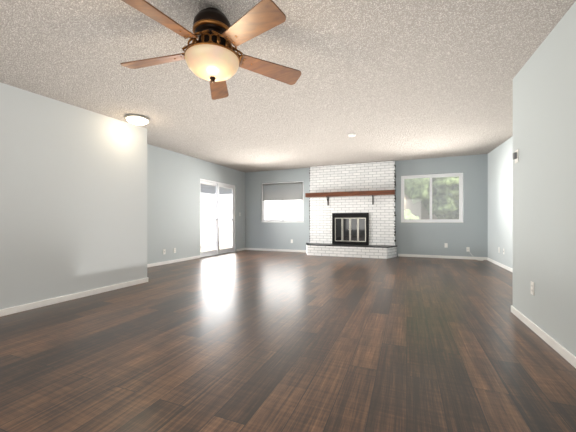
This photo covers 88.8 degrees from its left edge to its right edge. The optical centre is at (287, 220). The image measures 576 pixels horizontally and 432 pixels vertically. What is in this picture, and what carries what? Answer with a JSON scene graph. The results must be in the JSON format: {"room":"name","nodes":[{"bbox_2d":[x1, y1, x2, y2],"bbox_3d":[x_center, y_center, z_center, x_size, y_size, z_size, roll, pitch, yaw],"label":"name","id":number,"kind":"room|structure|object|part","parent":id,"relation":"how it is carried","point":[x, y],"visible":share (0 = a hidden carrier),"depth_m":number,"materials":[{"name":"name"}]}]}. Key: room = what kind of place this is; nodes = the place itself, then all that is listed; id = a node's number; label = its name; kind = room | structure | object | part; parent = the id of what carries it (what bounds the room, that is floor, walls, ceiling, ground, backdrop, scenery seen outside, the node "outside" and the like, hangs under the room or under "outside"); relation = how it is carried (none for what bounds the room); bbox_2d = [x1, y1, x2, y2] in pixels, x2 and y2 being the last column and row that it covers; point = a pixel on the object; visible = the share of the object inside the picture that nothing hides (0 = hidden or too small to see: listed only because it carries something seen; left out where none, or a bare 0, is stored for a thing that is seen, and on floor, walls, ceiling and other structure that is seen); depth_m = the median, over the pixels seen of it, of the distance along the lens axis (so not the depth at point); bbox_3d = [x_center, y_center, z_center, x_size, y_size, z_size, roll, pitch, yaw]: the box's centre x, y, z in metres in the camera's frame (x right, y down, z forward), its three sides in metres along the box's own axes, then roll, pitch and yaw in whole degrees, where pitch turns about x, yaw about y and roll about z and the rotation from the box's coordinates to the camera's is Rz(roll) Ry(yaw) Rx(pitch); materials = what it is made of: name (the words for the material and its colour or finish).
{"room":"living room","nodes":[
{"label":"living room","id":0,"kind":"room"},
{"bbox_2d":[0,82,146,309],"bbox_3d":[-3.917,-0.480,2.278,1.330,2.900,5.690,0,0,22],"label":"wall","id":1,"kind":"structure","parent":0,"point":[73,199],"depth_m":3.55,"materials":[{"name":"grey paint"}]},
{"bbox_2d":[0,277,147,316],"bbox_3d":[-3.291,0.935,2.033,0.014,0.070,5.704,0,0,22],"label":"baseboard","id":2,"kind":"structure","parent":1,"relation":"attached to","point":[22,308],"depth_m":3.54,"materials":[{"name":"white"}]},
{"bbox_2d":[147,144,244,263],"bbox_3d":[-2.484,-0.480,7.399,0.150,2.900,5.280,0,0,22],"label":"wall","id":3,"kind":"structure","parent":0,"point":[173,199],"depth_m":6.95,"materials":[{"name":"grey paint"}]},
{"bbox_2d":[147,255,199,267],"bbox_3d":[-2.807,0.935,6.381,0.014,0.070,2.750,0,0,22],"label":"baseboard","id":4,"kind":"structure","parent":3,"relation":"attached to","point":[171,261],"depth_m":6.73,"materials":[{"name":"white"}]},
{"bbox_2d":[200,251,233,257],"bbox_3d":[-2.039,0.955,8.508,0.095,0.029,1.654,0,0,22],"label":"sliding door sill","id":5,"kind":"structure","parent":3,"relation":"attached to","point":[215,254],"depth_m":8.36,"materials":[{"name":"white plastic"}]},
{"bbox_2d":[200,180,234,255],"bbox_3d":[-2.019,-0.066,8.500,0.113,2.012,1.654,0,0,22],"label":"sliding door","id":6,"kind":"structure","parent":3,"relation":"in","point":[217,250],"depth_m":8.48,"materials":[{"name":"white plastic"}]},
{"bbox_2d":[200,178,234,251],"bbox_3d":[-2.039,-0.074,8.508,0.095,2.086,1.744,0,0,22],"label":"door frame","id":7,"kind":"structure","parent":3,"relation":"attached to","point":[234,200],"depth_m":9.26,"materials":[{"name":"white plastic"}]},
{"bbox_2d":[0,250,575,431],"bbox_3d":[-0.267,1.030,3.543,7.450,0.120,11.370,0,0,22],"label":"floor","id":8,"kind":"structure","parent":0,"point":[256,341],"depth_m":2.13,"materials":[{"name":"wood"}]},
{"bbox_2d":[305,161,396,258],"bbox_3d":[1.664,-0.323,8.189,2.580,2.585,0.701,0,0,22],"label":"fireplace","id":9,"kind":"object","parent":8,"relation":"on","point":[352,210],"visible":1,"depth_m":8.23,"materials":[{"name":"white brick"}]},
{"bbox_3d":[1.761,0.250,8.336,0.828,0.628,0.004,0,0,22],"label":"door glass","id":10,"kind":"part","parent":9,"relation":"part of","materials":[{"name":"black"}]},
{"bbox_2d":[0,0,575,172],"bbox_3d":[-0.267,-1.677,3.543,7.450,0.805,11.370,0,0,22],"label":"ceiling","id":11,"kind":"structure","parent":0,"point":[391,80],"depth_m":2.92,"materials":[{"name":"white paint"}]},
{"bbox_2d":[125,114,148,124],"bbox_3d":[-2.110,-1.392,4.120,0.300,0.109,0.300,0,0,22],"label":"ceiling light","id":12,"kind":"object","parent":11,"relation":"attached to","point":[136,119],"visible":1,"depth_m":4.04,"materials":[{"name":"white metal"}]},
{"bbox_2d":[120,0,300,99],"bbox_3d":[-0.542,-1.179,1.985,1.287,0.479,1.264,0,0,22],"label":"ceiling fan","id":13,"kind":"object","parent":11,"relation":"hanging from","point":[213,57],"visible":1,"depth_m":1.90,"materials":[{"name":"brown wood"}]},
{"bbox_3d":[-0.515,-1.263,2.009,0.270,0.311,0.270,0,0,22],"label":"motor","id":14,"kind":"part","parent":13,"relation":"part of","materials":[{"name":"brown metal"}]},
{"bbox_3d":[-0.515,-1.042,2.009,0.360,0.127,0.360,0,0,22],"label":"lamp shade","id":15,"kind":"part","parent":13,"relation":"part of","materials":[{"name":"beige glass"}]},
{"bbox_2d":[245,154,487,256],"bbox_3d":[1.778,-0.480,8.605,7.150,2.900,0.150,0,0,22],"label":"wall","id":16,"kind":"structure","parent":0,"point":[471,231],"depth_m":7.84,"materials":[{"name":"grey paint"}]},
{"bbox_2d":[245,248,305,251],"bbox_3d":[-0.422,0.935,9.406,2.170,0.070,0.014,0,0,22],"label":"baseboard","id":17,"kind":"structure","parent":16,"relation":"attached to","point":[283,250],"depth_m":9.38,"materials":[{"name":"white wood"}]},
{"bbox_2d":[262,181,303,221],"bbox_3d":[-0.171,-0.590,9.388,1.464,1.274,0.070,0,0,22],"label":"window","id":18,"kind":"structure","parent":16,"relation":"in","point":[282,217],"depth_m":9.36,"materials":[{"name":"white plastic"}]},
{"bbox_2d":[262,182,302,184],"bbox_3d":[-0.188,-1.177,9.344,1.376,0.036,0.036,0,0,22],"label":"roll","id":19,"kind":"object","parent":18,"relation":"attached to","point":[283,183],"visible":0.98,"depth_m":9.32,"materials":[{"name":"grey"}]},
{"bbox_2d":[263,183,302,200],"bbox_3d":[-0.188,-0.917,9.345,1.376,0.530,0.014,0,0,22],"label":"window blind","id":20,"kind":"object","parent":18,"relation":"attached to","point":[283,192],"visible":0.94,"depth_m":9.33,"materials":[{"name":"grey fabric"}]},
{"bbox_2d":[401,173,462,221],"bbox_3d":[3.786,-0.590,7.789,1.479,1.274,0.070,0,0,22],"label":"window","id":21,"kind":"structure","parent":16,"relation":"in","point":[446,175],"depth_m":7.76,"materials":[{"name":"white plastic"}]},
{"bbox_2d":[401,222,463,222],"bbox_3d":[3.764,0.041,7.734,1.479,0.012,0.046,0,0,22],"label":"sill","id":22,"kind":"structure","parent":16,"relation":"attached to","point":[432,222],"depth_m":7.70,"materials":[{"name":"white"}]},
{"bbox_2d":[398,254,486,259],"bbox_3d":[3.963,0.935,7.634,2.070,0.070,0.014,0,0,22],"label":"baseboard","id":23,"kind":"structure","parent":16,"relation":"attached to","point":[440,256],"depth_m":7.62,"materials":[{"name":"white"}]},
{"bbox_2d":[488,136,512,268],"bbox_3d":[4.061,-0.480,4.912,0.150,2.900,4.990,0,0,22],"label":"wall","id":24,"kind":"structure","parent":0,"point":[500,196],"depth_m":6.19,"materials":[{"name":"grey paint"}]},
{"bbox_2d":[487,257,512,272],"bbox_3d":[4.022,0.935,5.035,0.014,0.070,4.790,0,0,22],"label":"baseboard","id":25,"kind":"structure","parent":24,"relation":"attached to","point":[501,265],"depth_m":6.15,"materials":[{"name":"white"}]},
{"bbox_2d":[513,1,575,356],"bbox_3d":[1.705,-0.480,0.163,0.960,2.900,5.980,0,0,22],"label":"wall","id":26,"kind":"structure","parent":0,"point":[544,172],"depth_m":2.33,"materials":[{"name":"grey paint"}]},
{"bbox_2d":[513,149,518,162],"bbox_3d":[2.317,-0.655,3.000,0.030,0.130,0.100,0,0,22],"label":"thermostat","id":27,"kind":"object","parent":26,"relation":"attached to","point":[516,155],"visible":1,"depth_m":2.98,"materials":[{"name":"white plastic"}]},
{"bbox_2d":[531,281,533,294],"bbox_3d":[2.174,0.600,2.616,0.008,0.114,0.070,0,0,22],"label":"electrical outlet","id":28,"kind":"object","parent":26,"relation":"attached to","point":[532,288],"visible":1,"depth_m":2.61,"materials":[{"name":"white plastic"}]},
{"bbox_2d":[511,306,575,367],"bbox_3d":[1.256,0.935,0.352,0.014,0.070,5.994,0,0,22],"label":"baseboard","id":29,"kind":"structure","parent":26,"relation":"attached to","point":[563,352],"depth_m":2.31,"materials":[{"name":"white"}]},
{"label":"outside","id":30,"kind":"structure","parent":0,"visible":0},
{"bbox_2d":[201,245,231,251],"bbox_3d":[1.143,1.135,8.167,28.000,0.070,32.000,0,0,22],"label":"ground","id":31,"kind":"structure","parent":30,"point":[211,248],"depth_m":12.11,"materials":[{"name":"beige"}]},
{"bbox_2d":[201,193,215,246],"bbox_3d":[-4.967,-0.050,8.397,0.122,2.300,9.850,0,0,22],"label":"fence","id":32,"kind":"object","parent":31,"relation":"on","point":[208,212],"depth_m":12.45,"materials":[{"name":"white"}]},
{"bbox_2d":[201,184,231,193],"bbox_3d":[-7.736,-1.415,18.225,6.800,5.030,14.800,0,0,22],"label":"house","id":33,"kind":"structure","parent":31,"relation":"on","point":[209,189],"depth_m":17.95,"materials":[{"name":"grey"}]},
{"bbox_2d":[219,194,301,245],"bbox_3d":[-0.873,-0.050,12.054,7.450,2.300,0.122,0,0,22],"label":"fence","id":34,"kind":"object","parent":31,"relation":"on","point":[266,217],"depth_m":12.01,"materials":[{"name":"white"}]},
{"bbox_2d":[404,193,436,218],"bbox_3d":[9.614,-0.500,14.451,11.000,3.200,10.000,0,0,22],"label":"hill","id":35,"kind":"structure","parent":31,"relation":"on","point":[407,203],"depth_m":10.99,"materials":[{"name":"beige"}]},
{"bbox_2d":[404,176,458,218],"bbox_3d":[5.578,-1.123,11.497,5.584,4.446,6.098,0,0,22],"label":"trees","id":36,"kind":"object","parent":31,"relation":"on","point":[425,203],"depth_m":9.87,"materials":[{"name":"green plant"}]}
]}

